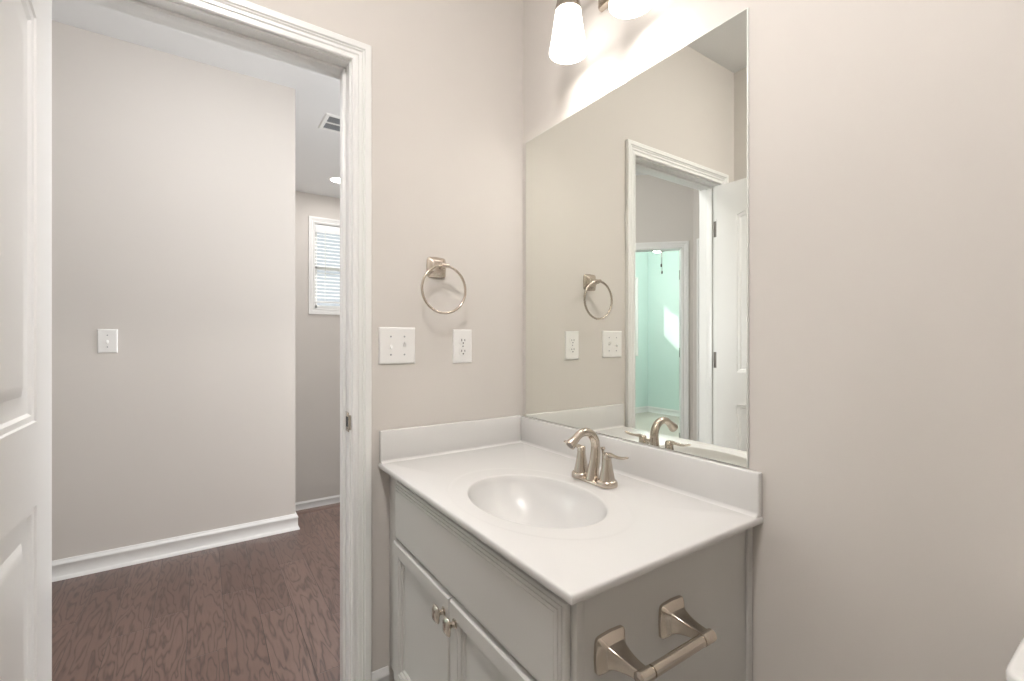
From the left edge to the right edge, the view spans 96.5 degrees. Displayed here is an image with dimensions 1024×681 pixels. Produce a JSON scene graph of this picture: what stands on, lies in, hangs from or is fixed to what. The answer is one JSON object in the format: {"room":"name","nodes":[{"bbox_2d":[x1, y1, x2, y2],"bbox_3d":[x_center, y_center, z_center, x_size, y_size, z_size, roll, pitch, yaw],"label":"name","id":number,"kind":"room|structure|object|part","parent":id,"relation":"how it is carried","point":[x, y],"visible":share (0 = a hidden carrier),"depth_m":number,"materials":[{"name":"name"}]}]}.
{"room":"bathroom","nodes":[
{"label":"bathroom","id":0,"kind":"room"},
{"bbox_2d":[0,0,51,680],"bbox_3d":[-0.891,0.148,0.767,0.169,2.030,0.716,0,0,-34],"label":"door","id":1,"kind":"structure","parent":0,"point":[25,25],"depth_m":0.93,"materials":[{"name":"white paint"}]},
{"bbox_2d":[52,20,339,560],"bbox_3d":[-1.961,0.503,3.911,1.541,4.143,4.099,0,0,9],"label":"wall","id":2,"kind":"structure","parent":0,"point":[180,220],"depth_m":2.52,"materials":[{"name":"beige paint"}]},
{"bbox_2d":[97,329,117,352],"bbox_3d":[-2.078,0.003,2.347,0.080,0.123,0.017,0,0,-34],"label":"light switch","id":3,"kind":"object","parent":2,"relation":"attached to","point":[107,339],"visible":1,"depth_m":2.35,"materials":[{"name":"white plastic"}]},
{"bbox_2d":[52,511,299,581],"bbox_3d":[-2.070,1.127,2.530,1.596,0.096,0.323,0,0,-34],"label":"baseboard","id":4,"kind":"structure","parent":2,"relation":"attached to","point":[76,566],"depth_m":2.48,"materials":[{"name":"white paint"}]},
{"bbox_2d":[295,495,339,510],"bbox_3d":[-1.759,1.747,5.122,1.877,0.096,0.023,0,0,-34],"label":"baseboard","id":5,"kind":"structure","parent":2,"relation":"attached to","point":[307,504],"depth_m":4.90,"materials":[{"name":"white paint"}]},
{"bbox_2d":[296,502,339,514],"bbox_3d":[-0.735,1.188,3.614,1.877,0.029,0.092,0,0,-34],"label":"trim","id":6,"kind":"structure","parent":2,"relation":"attached to","point":[334,505],"depth_m":3.19,"materials":[{"name":"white wood"}]},
{"bbox_2d":[308,216,339,314],"bbox_3d":[-1.781,-0.802,5.183,0.998,1.043,0.137,0,0,-34],"label":"window","id":7,"kind":"structure","parent":2,"relation":"in","point":[313,308],"depth_m":4.89,"materials":[{"name":"white paint"}]},
{"bbox_2d":[315,224,339,303],"bbox_3d":[-1.772,-0.830,5.169,0.858,0.840,0.068,0,0,-34],"label":"window blinds","id":8,"kind":"object","parent":7,"relation":"attached to","point":[318,228],"visible":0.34,"depth_m":4.98,"materials":[{"name":"white plastic"}]},
{"bbox_3d":[-1.776,-0.419,5.175,0.850,0.018,0.044,0,0,-34],"label":"rail","id":9,"kind":"part","parent":8,"relation":"part of","materials":[{"name":"white plastic"}]},
{"bbox_3d":[-1.804,-0.802,5.217,0.886,0.931,0.035,0,0,-34],"label":"sash","id":10,"kind":"part","parent":7,"relation":"part of","materials":[{"name":"white paint"}]},
{"bbox_2d":[52,507,339,680],"bbox_3d":[-1.092,1.200,2.223,4.030,0.050,1.810,0,0,-34],"label":"floor","id":11,"kind":"structure","parent":0,"point":[267,608],"depth_m":1.95,"materials":[{"name":"brown wood"}]},
{"bbox_2d":[52,0,339,197],"bbox_3d":[-1.832,-1.608,1.248,6.650,0.080,6.650,0,0,-34],"label":"ceiling","id":12,"kind":"structure","parent":0,"point":[317,151],"depth_m":2.65,"materials":[{"name":"white paint"}]},
{"bbox_2d":[318,113,339,132],"bbox_3d":[-1.216,-1.563,3.347,0.332,0.009,0.266,0,0,-34],"label":"ceiling vent","id":13,"kind":"object","parent":12,"relation":"in","point":[330,122],"visible":0.4,"depth_m":3.29,"materials":[{"name":"white metal"}]},
{"bbox_2d":[328,177,339,183],"bbox_3d":[-1.696,-1.565,4.465,0.188,0.006,0.188,0,0,-34],"label":"recessed light","id":14,"kind":"object","parent":12,"relation":"in","point":[332,179],"visible":0.59,"depth_m":4.44,"materials":[{"name":"white paint"}]},
{"bbox_2d":[83,0,371,680],"bbox_3d":[-0.838,0.114,1.290,0.842,2.123,0.139,0,0,-34],"label":"door frame","id":15,"kind":"structure","parent":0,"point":[244,12],"depth_m":1.45,"materials":[{"name":"white paint"}]},
{"bbox_3d":[-0.524,0.260,1.462,0.007,0.062,0.042,0,0,-34],"label":"strike plate","id":16,"kind":"part","parent":15,"relation":"part of","materials":[{"name":"silver metal"}]},
{"bbox_2d":[246,0,521,680],"bbox_3d":[-0.583,-0.192,1.474,4.270,2.753,0.120,0,0,-34],"label":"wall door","id":17,"kind":"structure","parent":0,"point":[447,74],"depth_m":1.63,"materials":[{"name":"beige paint"}]},
{"bbox_2d":[372,666,389,680],"bbox_3d":[-0.813,1.127,1.231,0.987,0.096,0.023,0,0,-34],"label":"baseboard","id":18,"kind":"structure","parent":17,"relation":"attached to","point":[382,674],"depth_m":1.50,"materials":[{"name":"white paint"}]},
{"bbox_2d":[379,327,414,363],"bbox_3d":[-0.381,0.017,1.528,0.126,0.123,0.017,0,0,-34],"label":"light switch","id":19,"kind":"object","parent":17,"relation":"attached to","point":[396,344],"visible":1,"depth_m":1.53,"materials":[{"name":"white plastic"}]},
{"bbox_2d":[421,257,466,313],"bbox_3d":[-0.247,-0.192,1.589,0.172,0.205,0.068,0,0,-34],"label":"towel ring","id":20,"kind":"object","parent":17,"relation":"attached to","point":[436,267],"visible":1,"depth_m":1.59,"materials":[{"name":"silver metal"}]},
{"bbox_2d":[453,329,471,362],"bbox_3d":[-0.180,0.021,1.670,0.077,0.123,0.009,0,0,-34],"label":"power outlet","id":21,"kind":"object","parent":17,"relation":"attached to","point":[462,338],"visible":1,"depth_m":1.67,"materials":[{"name":"white plastic"}]},
{"bbox_2d":[459,348,466,354],"bbox_3d":[-0.178,0.041,1.667,0.033,0.027,0.003,0,0,-34],"label":"receptacle","id":22,"kind":"object","parent":21,"relation":"attached to","point":[462,351],"depth_m":1.67,"materials":[{"name":"white plastic"}]},
{"bbox_2d":[459,337,466,344],"bbox_3d":[-0.178,0.002,1.667,0.033,0.027,0.003,0,0,-34],"label":"receptacle","id":23,"kind":"object","parent":21,"relation":"attached to","point":[462,340],"depth_m":1.67,"materials":[{"name":"white plastic"}]},
{"bbox_2d":[522,0,1023,680],"bbox_3d":[0.855,-0.192,0.734,0.120,2.753,2.720,0,0,-34],"label":"wall","id":24,"kind":"structure","parent":0,"point":[886,137],"depth_m":0.87,"materials":[{"name":"beige paint"}]},
{"bbox_2d":[549,0,654,64],"bbox_3d":[0.266,-1.051,1.354,0.158,0.278,0.379,0,0,-34],"label":"vanity light","id":25,"kind":"object","parent":24,"relation":"attached to","point":[568,45],"visible":1,"depth_m":1.41,"materials":[{"name":"white glass"}]},
{"bbox_3d":[0.178,-0.986,1.450,0.121,0.148,0.121,0,0,-34],"label":"lamp shade","id":26,"kind":"part","parent":25,"relation":"part of","materials":[{"name":"white glass"}]},
{"bbox_3d":[0.178,-0.988,1.450,0.054,0.115,0.054,0,0,-34],"label":"bulb","id":27,"kind":"part","parent":25,"relation":"part of","materials":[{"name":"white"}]},
{"bbox_3d":[0.323,-0.986,1.237,0.121,0.148,0.121,0,0,-34],"label":"lamp shade","id":28,"kind":"part","parent":25,"relation":"part of","materials":[{"name":"white glass"}]},
{"bbox_2d":[526,8,748,467],"bbox_3d":[0.304,-0.240,1.434,0.005,1.076,0.885,0,0,-34],"label":"wall mirror","id":29,"kind":"object","parent":24,"relation":"attached to","point":[637,200],"visible":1,"depth_m":1.29,"materials":[{"name":"clear glass"}]},
{"bbox_2d":[521,416,761,516],"bbox_3d":[0.299,0.351,1.428,0.018,0.100,0.944,0,0,-34],"label":"backsplash","id":30,"kind":"structure","parent":24,"relation":"attached to","point":[739,487],"depth_m":1.23,"materials":[{"name":"stone"}]},
{"bbox_3d":[0.120,1.200,0.344,1.535,0.050,2.660,0,0,-34],"label":"floor","id":31,"kind":"structure","parent":0,"visible":0},
{"bbox_2d":[390,476,752,680],"bbox_3d":[0.056,0.797,1.274,0.590,0.756,0.920,0,0,-34],"label":"vanity cabinet","id":32,"kind":"object","parent":31,"relation":"on","point":[460,610],"visible":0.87,"depth_m":0.99,"materials":[{"name":"grey paint"}]},
{"bbox_3d":[-0.253,0.840,1.270,0.020,0.434,0.388,0,0,-34],"label":"cabinet door","id":33,"kind":"part","parent":32,"relation":"part of","materials":[{"name":"grey paint"}]},
{"bbox_3d":[-0.180,0.668,1.120,0.028,0.041,0.033,0,0,-34],"label":"knob","id":34,"kind":"part","parent":32,"relation":"part of","materials":[{"name":"silver metal"}]},
{"bbox_3d":[-0.146,0.668,1.071,0.028,0.041,0.033,0,0,-34],"label":"knob","id":35,"kind":"part","parent":32,"relation":"part of","materials":[{"name":"silver metal"}]},
{"bbox_3d":[-0.136,0.530,1.097,0.020,0.178,0.805,0,0,-34],"label":"drawer","id":36,"kind":"part","parent":32,"relation":"part of","materials":[{"name":"grey paint"}]},
{"bbox_3d":[-0.026,0.840,0.936,0.020,0.434,0.414,0,0,-34],"label":"cabinet door","id":37,"kind":"part","parent":32,"relation":"part of","materials":[{"name":"grey paint"}]},
{"bbox_2d":[378,415,762,604],"bbox_3d":[0.067,0.414,1.270,0.580,0.239,0.946,0,0,-34],"label":"countertop","id":38,"kind":"structure","parent":32,"relation":"on","point":[507,481],"depth_m":1.19,"materials":[{"name":"stone"}]},
{"bbox_2d":[564,428,628,488],"bbox_3d":[0.232,0.322,1.296,0.165,0.156,0.200,0,0,5],"label":"faucet","id":39,"kind":"object","parent":38,"relation":"on","point":[583,471],"visible":1,"depth_m":1.28,"materials":[{"name":"silver metal"}]},
{"bbox_3d":[0.203,0.353,1.338,0.054,0.092,0.054,0,0,-34],"label":"handle","id":40,"kind":"part","parent":39,"relation":"part of","materials":[{"name":"silver metal"}]},
{"bbox_3d":[0.200,0.320,1.274,0.120,0.152,0.038,0,0,-34],"label":"spout","id":41,"kind":"part","parent":39,"relation":"part of","materials":[{"name":"silver metal"}]},
{"bbox_3d":[0.232,0.395,1.296,0.051,0.009,0.154,0,0,-34],"label":"plate","id":42,"kind":"part","parent":39,"relation":"part of","materials":[{"name":"silver metal"}]},
{"bbox_3d":[0.261,0.353,1.254,0.054,0.092,0.054,0,0,-34],"label":"handle","id":43,"kind":"part","parent":39,"relation":"part of","materials":[{"name":"silver metal"}]},
{"bbox_3d":[0.281,0.313,1.223,0.018,0.016,0.076,0,0,-34],"label":"lever","id":44,"kind":"part","parent":39,"relation":"part of","materials":[{"name":"silver metal"}]},
{"bbox_2d":[594,595,716,680],"bbox_3d":[0.267,0.543,0.815,0.245,0.070,0.090,0,0,-34],"label":"toilet paper holder","id":45,"kind":"object","parent":32,"relation":"attached to","point":[611,650],"visible":1,"depth_m":0.79,"materials":[{"name":"silver metal"}]},
{"bbox_3d":[0.192,0.543,0.773,0.074,0.070,0.076,0,0,-34],"label":"post","id":46,"kind":"part","parent":45,"relation":"part of","materials":[{"name":"silver metal"}]},
{"bbox_3d":[0.333,0.543,0.869,0.074,0.070,0.076,0,0,-34],"label":"post","id":47,"kind":"part","parent":45,"relation":"part of","materials":[{"name":"silver metal"}]},
{"bbox_2d":[1006,636,1023,680],"bbox_3d":[0.630,0.802,0.321,0.693,0.745,0.444,0,0,-34],"label":"toilet","id":48,"kind":"object","parent":31,"relation":"on","point":[1014,669],"visible":1,"depth_m":0.60,"materials":[{"name":"white ceramic"}]}
]}

